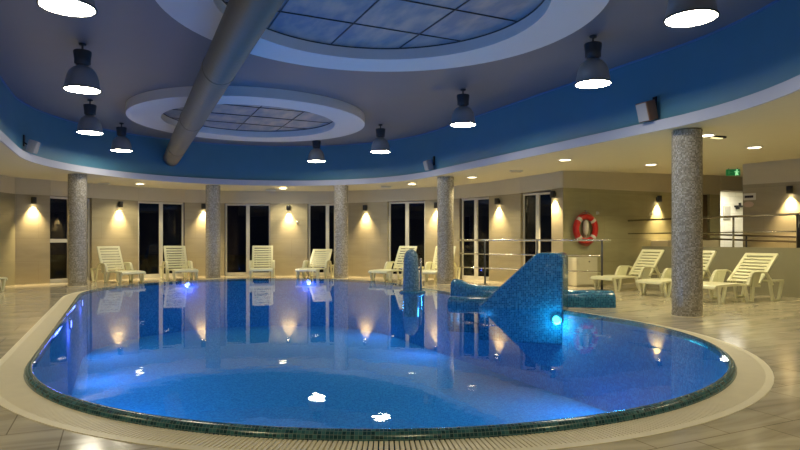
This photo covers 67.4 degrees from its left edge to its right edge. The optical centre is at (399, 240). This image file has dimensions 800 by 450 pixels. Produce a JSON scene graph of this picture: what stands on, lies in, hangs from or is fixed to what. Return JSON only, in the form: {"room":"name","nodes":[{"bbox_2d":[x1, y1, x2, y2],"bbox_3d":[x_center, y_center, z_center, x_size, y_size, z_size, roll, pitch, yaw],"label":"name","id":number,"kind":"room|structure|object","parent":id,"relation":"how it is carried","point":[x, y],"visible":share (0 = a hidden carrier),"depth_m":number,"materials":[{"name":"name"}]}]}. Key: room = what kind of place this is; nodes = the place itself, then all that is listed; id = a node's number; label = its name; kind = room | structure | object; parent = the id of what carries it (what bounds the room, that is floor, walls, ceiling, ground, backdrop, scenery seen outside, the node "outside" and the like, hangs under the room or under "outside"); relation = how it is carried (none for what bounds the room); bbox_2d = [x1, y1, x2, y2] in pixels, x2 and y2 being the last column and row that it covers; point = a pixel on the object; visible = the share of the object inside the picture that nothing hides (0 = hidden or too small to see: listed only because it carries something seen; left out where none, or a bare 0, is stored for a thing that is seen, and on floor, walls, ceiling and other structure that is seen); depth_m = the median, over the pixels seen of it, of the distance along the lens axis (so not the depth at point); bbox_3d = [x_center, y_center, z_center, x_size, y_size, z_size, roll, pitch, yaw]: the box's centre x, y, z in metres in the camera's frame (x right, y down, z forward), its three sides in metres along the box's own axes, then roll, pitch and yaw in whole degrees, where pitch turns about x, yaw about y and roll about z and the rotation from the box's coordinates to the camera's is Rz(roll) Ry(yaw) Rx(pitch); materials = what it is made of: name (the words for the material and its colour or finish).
{"room":"spa","nodes":[
{"label":"spa","id":0,"kind":"room"},
{"bbox_2d":[0,192,14,285],"bbox_3d":[-9.226,-0.250,5.630,1.524,2.800,19.786,0,0,-9],"label":"wall","id":1,"kind":"structure","parent":0,"point":[7,200],"depth_m":15.17,"materials":[{"name":"paint"}]},
{"bbox_2d":[0,175,14,193],"bbox_3d":[-9.900,-1.475,10.246,0.346,0.550,10.506,0,0,-2],"label":"wall","id":2,"kind":"structure","parent":0,"point":[7,183],"depth_m":15.17,"materials":[{"name":"paint"}]},
{"bbox_2d":[15,188,562,284],"bbox_3d":[-2.895,-0.092,17.485,14.541,2.485,4.670,0,0,0],"label":"wall","id":3,"kind":"structure","parent":0,"point":[111,224],"depth_m":17.90,"materials":[{"name":"paint"}]},
{"bbox_2d":[31,197,36,203],"bbox_3d":[-9.598,-1.052,15.722,0.132,0.165,0.154,0,0,-43],"label":"wall light","id":4,"kind":"object","parent":3,"relation":"attached to","point":[33,199],"visible":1,"depth_m":15.67,"materials":[{"name":"metal"}]},
{"bbox_2d":[50,196,89,282],"bbox_3d":[-9.180,-0.020,16.636,0.090,2.340,1.202,0,0,29],"label":"window","id":5,"kind":"structure","parent":3,"relation":"in","point":[58,206],"depth_m":16.43,"materials":[{"name":"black glass"}]},
{"bbox_2d":[118,201,122,206],"bbox_3d":[-8.265,-1.067,17.742,0.154,0.165,0.132,0,0,33],"label":"wall light","id":6,"kind":"object","parent":3,"relation":"attached to","point":[120,203],"visible":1,"depth_m":17.69,"materials":[{"name":"metal"}]},
{"bbox_2d":[138,201,183,277],"bbox_3d":[-7.498,-0.025,18.802,1.385,2.350,0.090,0,0,-35],"label":"window","id":7,"kind":"structure","parent":3,"relation":"in","point":[160,224],"depth_m":18.74,"materials":[{"name":"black glass"}]},
{"bbox_2d":[225,204,269,275],"bbox_3d":[-4.958,-0.020,19.575,1.453,2.340,0.090,0,0,-4],"label":"window","id":8,"kind":"structure","parent":3,"relation":"in","point":[247,226],"depth_m":19.56,"materials":[{"name":"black glass"}]},
{"bbox_2d":[308,204,333,275],"bbox_3d":[-2.352,-0.020,19.523,1.285,2.340,0.090,0,0,9],"label":"window","id":9,"kind":"structure","parent":3,"relation":"in","point":[320,216],"depth_m":19.56,"materials":[{"name":"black glass"}]},
{"bbox_2d":[389,201,424,277],"bbox_3d":[0.231,-0.025,18.591,1.235,2.350,0.090,0,0,21],"label":"window","id":10,"kind":"structure","parent":3,"relation":"in","point":[406,219],"depth_m":18.57,"materials":[{"name":"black glass"}]},
{"bbox_2d":[462,197,488,279],"bbox_3d":[2.241,-0.045,17.564,1.072,2.390,0.090,0,0,44],"label":"window","id":11,"kind":"structure","parent":3,"relation":"in","point":[475,211],"depth_m":17.54,"materials":[{"name":"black glass"}]},
{"bbox_2d":[494,198,499,203],"bbox_3d":[2.708,-1.091,16.741,0.154,0.165,0.132,0,0,-37],"label":"wall light","id":12,"kind":"object","parent":3,"relation":"attached to","point":[496,200],"visible":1,"depth_m":16.68,"materials":[{"name":"metal"}]},
{"bbox_2d":[523,192,550,264],"bbox_3d":[3.652,-0.055,15.875,0.120,2.410,0.960,0,0,-43],"label":"window","id":13,"kind":"structure","parent":3,"relation":"in","point":[536,206],"depth_m":15.88,"materials":[{"name":"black glass"}]},
{"bbox_2d":[550,191,555,197],"bbox_3d":[3.905,-1.177,15.313,0.154,0.165,0.132,0,0,-36],"label":"wall light","id":14,"kind":"object","parent":3,"relation":"attached to","point":[552,193],"visible":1,"depth_m":15.26,"materials":[{"name":"metal"}]},
{"bbox_2d":[15,171,562,203],"bbox_3d":[-2.894,-1.515,17.483,14.549,0.630,4.684,0,0,0],"label":"wall","id":15,"kind":"structure","parent":0,"point":[548,181],"depth_m":18.23,"materials":[{"name":"paint"}]},
{"bbox_2d":[0,0,774,145],"bbox_3d":[-1.750,-2.900,10.385,13.158,0.001,16.728,0,0,0],"label":"ceiling","id":16,"kind":"structure","parent":0,"point":[136,47],"depth_m":10.12,"materials":[{"name":"paint"}]},
{"bbox_2d":[36,0,97,17],"bbox_3d":[-3.159,-2.551,5.700,0.509,0.685,0.509,0,0,0],"label":"pendant lamp","id":17,"kind":"object","parent":16,"relation":"hanging from","point":[70,8],"visible":1,"depth_m":5.70,"materials":[{"name":"white glass"}]},
{"bbox_2d":[63,43,101,93],"bbox_3d":[-4.673,-2.551,8.830,0.509,0.685,0.509,0,0,0],"label":"pendant lamp","id":18,"kind":"object","parent":16,"relation":"hanging from","point":[80,78],"visible":1,"depth_m":8.72,"materials":[{"name":"grey metal"}]},
{"bbox_2d":[76,99,103,134],"bbox_3d":[-6.381,-2.551,12.350,0.509,0.685,0.509,0,0,0],"label":"pendant lamp","id":19,"kind":"object","parent":16,"relation":"hanging from","point":[88,124],"visible":1,"depth_m":12.24,"materials":[{"name":"grey metal"}]},
{"bbox_2d":[110,123,132,151],"bbox_3d":[-6.870,-2.551,14.800,0.509,0.685,0.509,0,0,0],"label":"pendant lamp","id":20,"kind":"object","parent":16,"relation":"hanging from","point":[120,143],"visible":1,"depth_m":14.68,"materials":[{"name":"grey metal"}]},
{"bbox_2d":[163,0,284,165],"bbox_3d":[-2.617,-2.508,8.527,0.468,0.784,19.950,0,0,-24],"label":"ventilation duct","id":21,"kind":"object","parent":16,"relation":"hanging from","point":[242,24],"visible":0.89,"depth_m":7.35,"materials":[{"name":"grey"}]},
{"bbox_2d":[126,86,364,141],"bbox_3d":[-3.450,-2.805,13.870,5.260,0.190,5.260,0,0,-25],"label":"skylight","id":22,"kind":"object","parent":16,"relation":"attached to","point":[242,113],"visible":0.94,"depth_m":13.51,"materials":[{"name":"white paint"}]},
{"bbox_2d":[307,140,325,162],"bbox_3d":[-2.338,-2.551,16.800,0.509,0.685,0.509,0,0,0],"label":"pendant lamp","id":23,"kind":"object","parent":16,"relation":"hanging from","point":[316,155],"visible":0.94,"depth_m":16.67,"materials":[{"name":"grey metal"}]},
{"bbox_2d":[370,124,390,152],"bbox_3d":[-0.487,-2.551,15.000,0.509,0.685,0.509,0,0,0],"label":"pendant lamp","id":24,"kind":"object","parent":16,"relation":"hanging from","point":[380,144],"visible":1,"depth_m":14.88,"materials":[{"name":"grey metal"}]},
{"bbox_2d":[155,0,608,71],"bbox_3d":[-0.200,-2.805,7.060,5.160,0.190,5.160,0,0,-25],"label":"skylight","id":25,"kind":"object","parent":16,"relation":"attached to","point":[352,35],"visible":0.88,"depth_m":8.00,"materials":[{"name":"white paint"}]},
{"bbox_2d":[450,89,475,127],"bbox_3d":[1.208,-2.551,11.500,0.509,0.685,0.509,0,0,0],"label":"pendant lamp","id":26,"kind":"object","parent":16,"relation":"hanging from","point":[463,116],"visible":1,"depth_m":11.38,"materials":[{"name":"grey metal"}]},
{"bbox_2d":[574,35,611,88],"bbox_3d":[2.734,-2.551,8.500,0.509,0.685,0.509,0,0,0],"label":"pendant lamp","id":27,"kind":"object","parent":16,"relation":"hanging from","point":[593,73],"visible":1,"depth_m":8.39,"materials":[{"name":"grey metal"}]},
{"bbox_2d":[663,0,719,27],"bbox_3d":[2.905,-2.551,5.990,0.509,0.685,0.509,0,0,0],"label":"pendant lamp","id":28,"kind":"object","parent":16,"relation":"hanging from","point":[679,13],"visible":1,"depth_m":5.90,"materials":[{"name":"grey metal"}]},
{"bbox_2d":[0,0,799,180],"bbox_3d":[-1.750,-2.355,10.385,9.460,1.110,16.895,0,0,-25],"label":"wall","id":29,"kind":"structure","parent":0,"point":[760,52],"depth_m":12.13,"materials":[{"name":"blue paint"}]},
{"bbox_2d":[23,135,40,153],"bbox_3d":[-7.777,-2.027,12.660,0.299,0.385,0.190,0,0,-14],"label":"wall speaker","id":30,"kind":"object","parent":29,"relation":"attached to","point":[33,146],"visible":1,"depth_m":12.59,"materials":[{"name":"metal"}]},
{"bbox_2d":[34,142,40,153],"bbox_3d":[-7.669,-1.956,12.687,0.076,0.229,0.165,0,0,-14],"label":"grille","id":31,"kind":"object","parent":30,"relation":"attached to","point":[36,144],"depth_m":12.64,"materials":[{"name":"white plastic"}]},
{"bbox_2d":[0,0,779,146],"bbox_3d":[-1.750,-2.888,10.385,9.460,0.025,16.895,0,0,-25],"label":"trim","id":32,"kind":"structure","parent":29,"relation":"attached to","point":[775,1],"depth_m":11.74,"materials":[{"name":"paint"}]},
{"bbox_2d":[0,75,799,185],"bbox_3d":[-1.750,-1.750,10.385,9.470,0.160,16.895,0,0,-25],"label":"trim","id":33,"kind":"structure","parent":29,"relation":"attached to","point":[792,85],"depth_m":11.78,"materials":[{"name":"paint"}]},
{"bbox_2d":[423,156,434,170],"bbox_3d":[0.772,-2.027,15.784,0.299,0.385,0.190,0,0,-26],"label":"wall speaker","id":34,"kind":"object","parent":29,"relation":"attached to","point":[428,165],"visible":1,"depth_m":15.70,"materials":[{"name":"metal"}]},
{"bbox_2d":[635,96,657,122],"bbox_3d":[3.826,-2.026,9.262,0.316,0.407,0.218,0,0,-25],"label":"wall speaker","id":35,"kind":"object","parent":29,"relation":"attached to","point":[646,111],"visible":1,"depth_m":9.17,"materials":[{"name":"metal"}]},
{"bbox_2d":[636,103,648,121],"bbox_3d":[3.722,-1.963,9.213,0.086,0.263,0.190,0,0,-25],"label":"grille","id":36,"kind":"object","parent":35,"relation":"attached to","point":[642,109],"depth_m":9.20,"materials":[{"name":"white plastic"}]},
{"bbox_2d":[0,275,799,449],"bbox_3d":[1.549,1.150,7.749,23.498,0.001,24.097,0,0,0],"label":"floor","id":37,"kind":"structure","parent":0,"point":[768,329],"depth_m":6.63,"materials":[{"name":"tile"}]},
{"bbox_2d":[0,277,7,291],"bbox_3d":[-9.242,0.689,12.793,0.764,0.922,1.769,0,0,-1],"label":"sun lounger","id":38,"kind":"object","parent":37,"relation":"on","point":[2,286],"visible":1,"depth_m":13.52,"materials":[{"name":"beige plastic"}]},
{"bbox_2d":[68,174,86,286],"bbox_3d":[-8.143,-0.258,15.150,0.444,2.815,0.444,0,0,0],"label":"column","id":39,"kind":"structure","parent":37,"relation":"on","point":[77,183],"depth_m":14.97,"materials":[{"name":"stone"}]},
{"bbox_2d":[90,246,145,283],"bbox_3d":[-7.746,0.657,16.510,1.769,0.986,0.764,0,0,39],"label":"sun lounger","id":40,"kind":"object","parent":37,"relation":"on","point":[129,270],"visible":1,"depth_m":16.67,"materials":[{"name":"beige plastic"}]},
{"bbox_2d":[160,246,198,280],"bbox_3d":[-6.508,0.657,17.690,0.764,0.986,1.769,0,0,-34],"label":"sun lounger","id":41,"kind":"object","parent":37,"relation":"on","point":[185,263],"visible":0.96,"depth_m":17.96,"materials":[{"name":"beige plastic"}]},
{"bbox_2d":[205,185,219,278],"bbox_3d":[-5.672,-0.258,18.200,0.444,2.815,0.444,0,0,0],"label":"column","id":42,"kind":"structure","parent":37,"relation":"on","point":[212,191],"depth_m":18.01,"materials":[{"name":"stone"}]},
{"bbox_2d":[249,246,274,278],"bbox_3d":[-4.213,0.657,18.321,0.764,0.986,1.769,0,0,-11],"label":"sun lounger","id":43,"kind":"object","parent":37,"relation":"on","point":[252,264],"visible":0.95,"depth_m":18.68,"materials":[{"name":"beige plastic"}]},
{"bbox_2d":[295,249,333,278],"bbox_3d":[-2.589,0.713,18.294,0.764,0.875,1.769,0,0,10],"label":"sun lounger","id":44,"kind":"object","parent":37,"relation":"on","point":[317,260],"visible":0.95,"depth_m":18.66,"materials":[{"name":"beige plastic"}]},
{"bbox_2d":[334,185,347,278],"bbox_3d":[-1.795,-0.258,18.250,0.444,2.815,0.444,0,0,0],"label":"column","id":45,"kind":"structure","parent":37,"relation":"on","point":[340,191],"depth_m":18.06,"materials":[{"name":"stone"}]},
{"bbox_2d":[0,278,773,449],"bbox_3d":[-1.750,1.772,10.385,7.728,1.355,15.155,0,0,-25],"label":"swimming pool","id":46,"kind":"object","parent":37,"relation":"in","point":[267,363],"visible":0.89,"depth_m":9.30,"materials":[{"name":"tile"}]},
{"bbox_2d":[68,318,71,329],"bbox_3d":[-4.946,1.250,8.988,0.046,0.170,0.170,0,0,-25],"label":"pool light","id":47,"kind":"object","parent":46,"relation":"attached to","point":[70,320],"visible":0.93,"depth_m":8.93,"materials":[{"name":"white glass"}]},
{"bbox_2d":[399,249,425,316],"bbox_3d":[0.263,0.895,12.700,0.570,1.410,0.570,0,0,0],"label":"spout","id":48,"kind":"object","parent":46,"relation":"in","point":[410,292],"visible":1,"depth_m":12.56,"materials":[{"name":"tile"}]},
{"bbox_2d":[420,258,421,312],"bbox_3d":[0.452,0.969,12.992,0.080,1.162,0.261,0,0,0],"label":"grab rail","id":49,"kind":"object","parent":46,"relation":"attached to","point":[420,258],"visible":0.66,"depth_m":12.88,"materials":[{"name":"silver metal"}]},
{"bbox_2d":[447,252,615,344],"bbox_3d":[1.871,0.925,10.733,3.417,1.450,2.069,0,0,39],"label":"slide","id":50,"kind":"object","parent":46,"relation":"in","point":[521,309],"visible":0.94,"depth_m":9.74,"materials":[{"name":"blue tile"}]},
{"bbox_2d":[551,314,561,324],"bbox_3d":[2.460,1.240,9.435,0.170,0.170,0.046,0,0,22],"label":"pool light","id":51,"kind":"object","parent":50,"relation":"attached to","point":[556,319],"visible":1,"depth_m":9.41,"materials":[{"name":"teal glass"}]},
{"bbox_2d":[368,246,423,281],"bbox_3d":[-0.113,0.657,17.220,0.764,0.986,1.769,0,0,36],"label":"sun lounger","id":52,"kind":"object","parent":37,"relation":"on","point":[388,265],"visible":0.65,"depth_m":17.50,"materials":[{"name":"beige plastic"}]},
{"bbox_2d":[419,246,460,280],"bbox_3d":[1.067,0.657,16.945,0.764,0.986,1.769,0,0,26],"label":"sun lounger","id":53,"kind":"object","parent":37,"relation":"on","point":[426,271],"visible":0.44,"depth_m":17.24,"materials":[{"name":"beige plastic"}]},
{"bbox_2d":[437,176,453,284],"bbox_3d":[1.198,-0.258,15.800,0.444,2.815,0.444,0,0,0],"label":"column","id":54,"kind":"structure","parent":37,"relation":"on","point":[445,184],"depth_m":15.62,"materials":[{"name":"stone"}]},
{"bbox_2d":[457,239,610,289],"bbox_3d":[3.063,0.560,15.221,4.556,1.180,0.560,0,0,45],"label":"railing","id":55,"kind":"object","parent":37,"relation":"on","point":[484,240],"visible":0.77,"depth_m":14.94,"materials":[{"name":"silver metal"}]},
{"bbox_2d":[568,257,596,286],"bbox_3d":[4.607,0.795,15.138,0.680,0.730,0.400,0,0,-25],"label":"storage cabinet","id":56,"kind":"object","parent":37,"relation":"on","point":[576,279],"visible":0.84,"depth_m":14.98,"materials":[{"name":"wood"}]},
{"bbox_2d":[590,249,664,291],"bbox_3d":[5.360,0.683,13.985,1.806,0.934,0.780,0,0,-25],"label":"sun lounger","id":57,"kind":"object","parent":37,"relation":"on","point":[647,270],"visible":0.91,"depth_m":13.98,"materials":[{"name":"beige plastic"}]},
{"bbox_2d":[636,250,721,296],"bbox_3d":[5.920,0.683,12.735,1.806,0.934,0.780,0,0,-25],"label":"sun lounger","id":58,"kind":"object","parent":37,"relation":"on","point":[664,281],"visible":0.52,"depth_m":12.68,"materials":[{"name":"beige plastic"}]},
{"bbox_2d":[671,129,702,317],"bbox_3d":[4.377,-0.258,9.150,0.444,2.815,0.444,0,0,0],"label":"column","id":59,"kind":"structure","parent":37,"relation":"on","point":[686,144],"depth_m":8.96,"materials":[{"name":"stone"}]},
{"bbox_2d":[703,253,783,303],"bbox_3d":[6.341,0.700,11.454,1.896,0.900,0.819,0,0,-25],"label":"sun lounger","id":60,"kind":"object","parent":37,"relation":"on","point":[754,277],"visible":0.83,"depth_m":11.51,"materials":[{"name":"beige plastic"}]},
{"bbox_2d":[0,90,799,190],"bbox_3d":[1.549,-1.755,7.749,23.499,0.390,24.097,0,0,0],"label":"ceiling","id":61,"kind":"structure","parent":0,"point":[774,125],"depth_m":12.68,"materials":[{"name":"paint"}]},
{"bbox_2d":[509,170,522,172],"bbox_3d":[2.823,-1.681,14.600,0.300,0.053,0.120,0,0,-8],"label":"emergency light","id":62,"kind":"object","parent":61,"relation":"attached to","point":[511,171],"visible":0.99,"depth_m":14.55,"materials":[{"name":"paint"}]},
{"bbox_2d":[703,134,715,136],"bbox_3d":[4.973,-1.706,9.750,0.300,0.020,0.300,0,0,0],"label":"recessed light","id":63,"kind":"object","parent":61,"relation":"in","point":[704,135],"visible":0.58,"depth_m":9.73,"materials":[{"name":"beige"}]},
{"bbox_2d":[709,136,726,138],"bbox_3d":[5.247,-1.701,9.900,0.300,0.042,0.070,0,0,-20],"label":"strip light","id":64,"kind":"object","parent":61,"relation":"attached to","point":[712,137],"visible":0.94,"depth_m":9.88,"materials":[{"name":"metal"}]},
{"bbox_2d":[726,168,739,175],"bbox_3d":[8.435,-1.775,15.197,0.320,0.270,0.056,0,0,14],"label":"exit sign","id":65,"kind":"object","parent":61,"relation":"hanging from","point":[729,172],"visible":0.94,"depth_m":15.18,"materials":[{"name":"green plastic"}]},
{"bbox_2d":[746,146,763,148],"bbox_3d":[6.736,-1.768,11.400,0.300,0.020,0.300,0,0,0],"label":"recessed light","id":66,"kind":"object","parent":61,"relation":"in","point":[752,147],"visible":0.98,"depth_m":11.39,"materials":[{"name":"beige"}]},
{"bbox_2d":[563,171,742,284],"bbox_3d":[8.939,-0.410,17.583,10.800,3.120,0.335,0,0,-25],"label":"wall","id":67,"kind":"structure","parent":0,"point":[615,208],"depth_m":16.01,"materials":[{"name":"beige paint"}]},
{"bbox_2d":[573,210,597,245],"bbox_3d":[4.756,-0.319,15.357,0.838,0.913,0.158,0,0,-25],"label":"lifebuoy","id":68,"kind":"object","parent":67,"relation":"hanging from","point":[589,217],"visible":0.95,"depth_m":15.30,"materials":[{"name":"red plastic"}]},
{"bbox_2d":[583,220,588,237],"bbox_3d":[4.756,-0.346,15.357,0.146,0.598,0.150,0,0,0],"label":"throw line","id":69,"kind":"object","parent":68,"relation":"hanging from","point":[585,223],"visible":1,"depth_m":15.31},
{"bbox_2d":[656,196,661,201],"bbox_3d":[7.120,-1.144,16.475,0.132,0.165,0.154,0,0,-25],"label":"wall light","id":70,"kind":"object","parent":67,"relation":"attached to","point":[658,198],"visible":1,"depth_m":16.41,"materials":[{"name":"metal"}]},
{"bbox_2d":[703,195,708,237],"bbox_3d":[8.778,-0.450,17.419,0.470,1.760,0.145,0,0,-25],"label":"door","id":71,"kind":"structure","parent":67,"relation":"in","point":[705,221],"depth_m":17.46,"materials":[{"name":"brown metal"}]},
{"bbox_2d":[641,246,799,297],"bbox_3d":[8.373,0.650,11.396,0.120,1.000,9.500,0,0,-25],"label":"wall","id":72,"kind":"structure","parent":0,"point":[786,266],"depth_m":12.78,"materials":[{"name":"paint"}]},
{"bbox_2d":[628,213,799,247],"bbox_3d":[8.200,-0.062,11.768,0.100,0.984,9.920,0,0,-25],"label":"handrail","id":73,"kind":"object","parent":72,"relation":"on","point":[797,231],"visible":0.8,"depth_m":13.03,"materials":[{"name":"silver metal"}]},
{"bbox_2d":[720,192,742,246],"bbox_3d":[10.968,-0.650,19.803,4.840,2.400,2.000,0,0,-25],"label":"wall","id":74,"kind":"structure","parent":0,"point":[731,199],"depth_m":21.13,"materials":[{"name":"paint"}]},
{"bbox_2d":[723,206,730,218],"bbox_3d":[11.434,-0.970,20.975,0.340,0.460,0.065,0,0,-25],"label":"dryer","id":75,"kind":"object","parent":74,"relation":"attached to","point":[726,209],"visible":0.99,"depth_m":20.94,"materials":[{"name":"white plastic"}]},
{"bbox_2d":[743,158,799,247],"bbox_3d":[10.431,-0.450,12.285,6.083,3.200,0.438,0,0,43],"label":"wall","id":76,"kind":"structure","parent":0,"point":[771,198],"depth_m":13.85,"materials":[{"name":"paint"}]},
{"bbox_2d":[743,202,753,206],"bbox_3d":[8.273,-0.854,14.240,0.021,0.136,0.220,0,0,-39],"label":"oval sign","id":77,"kind":"object","parent":76,"relation":"attached to","point":[746,204],"visible":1,"depth_m":14.23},
{"bbox_2d":[743,193,755,199],"bbox_3d":[8.285,-1.036,14.221,0.026,0.160,0.270,0,0,-39],"label":"door sign","id":78,"kind":"object","parent":76,"relation":"attached to","point":[748,196],"visible":1,"depth_m":14.21,"materials":[{"name":"metal"}]},
{"bbox_2d":[786,186,792,193],"bbox_3d":[8.778,-1.142,13.514,0.154,0.165,0.132,0,0,-39],"label":"wall light","id":79,"kind":"object","parent":76,"relation":"attached to","point":[789,189],"visible":1,"depth_m":13.45,"materials":[{"name":"metal"}]},
{"label":"floor","id":80,"kind":"structure","parent":0,"visible":0},
{"bbox_2d":[651,240,718,246],"bbox_3d":[7.872,0.210,16.560,2.000,0.420,0.560,0,0,-25],"label":"ledge","id":81,"kind":"object","parent":80,"relation":"on","point":[706,243],"visible":0.31,"depth_m":16.36,"materials":[{"name":"paint"}]},
{"bbox_2d":[703,233,795,246],"bbox_3d":[8.332,0.114,13.694,0.044,0.632,5.097,0,0,-25],"label":"handrail","id":82,"kind":"object","parent":80,"relation":"on","point":[745,239],"visible":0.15,"depth_m":14.00,"materials":[{"name":"metal"}]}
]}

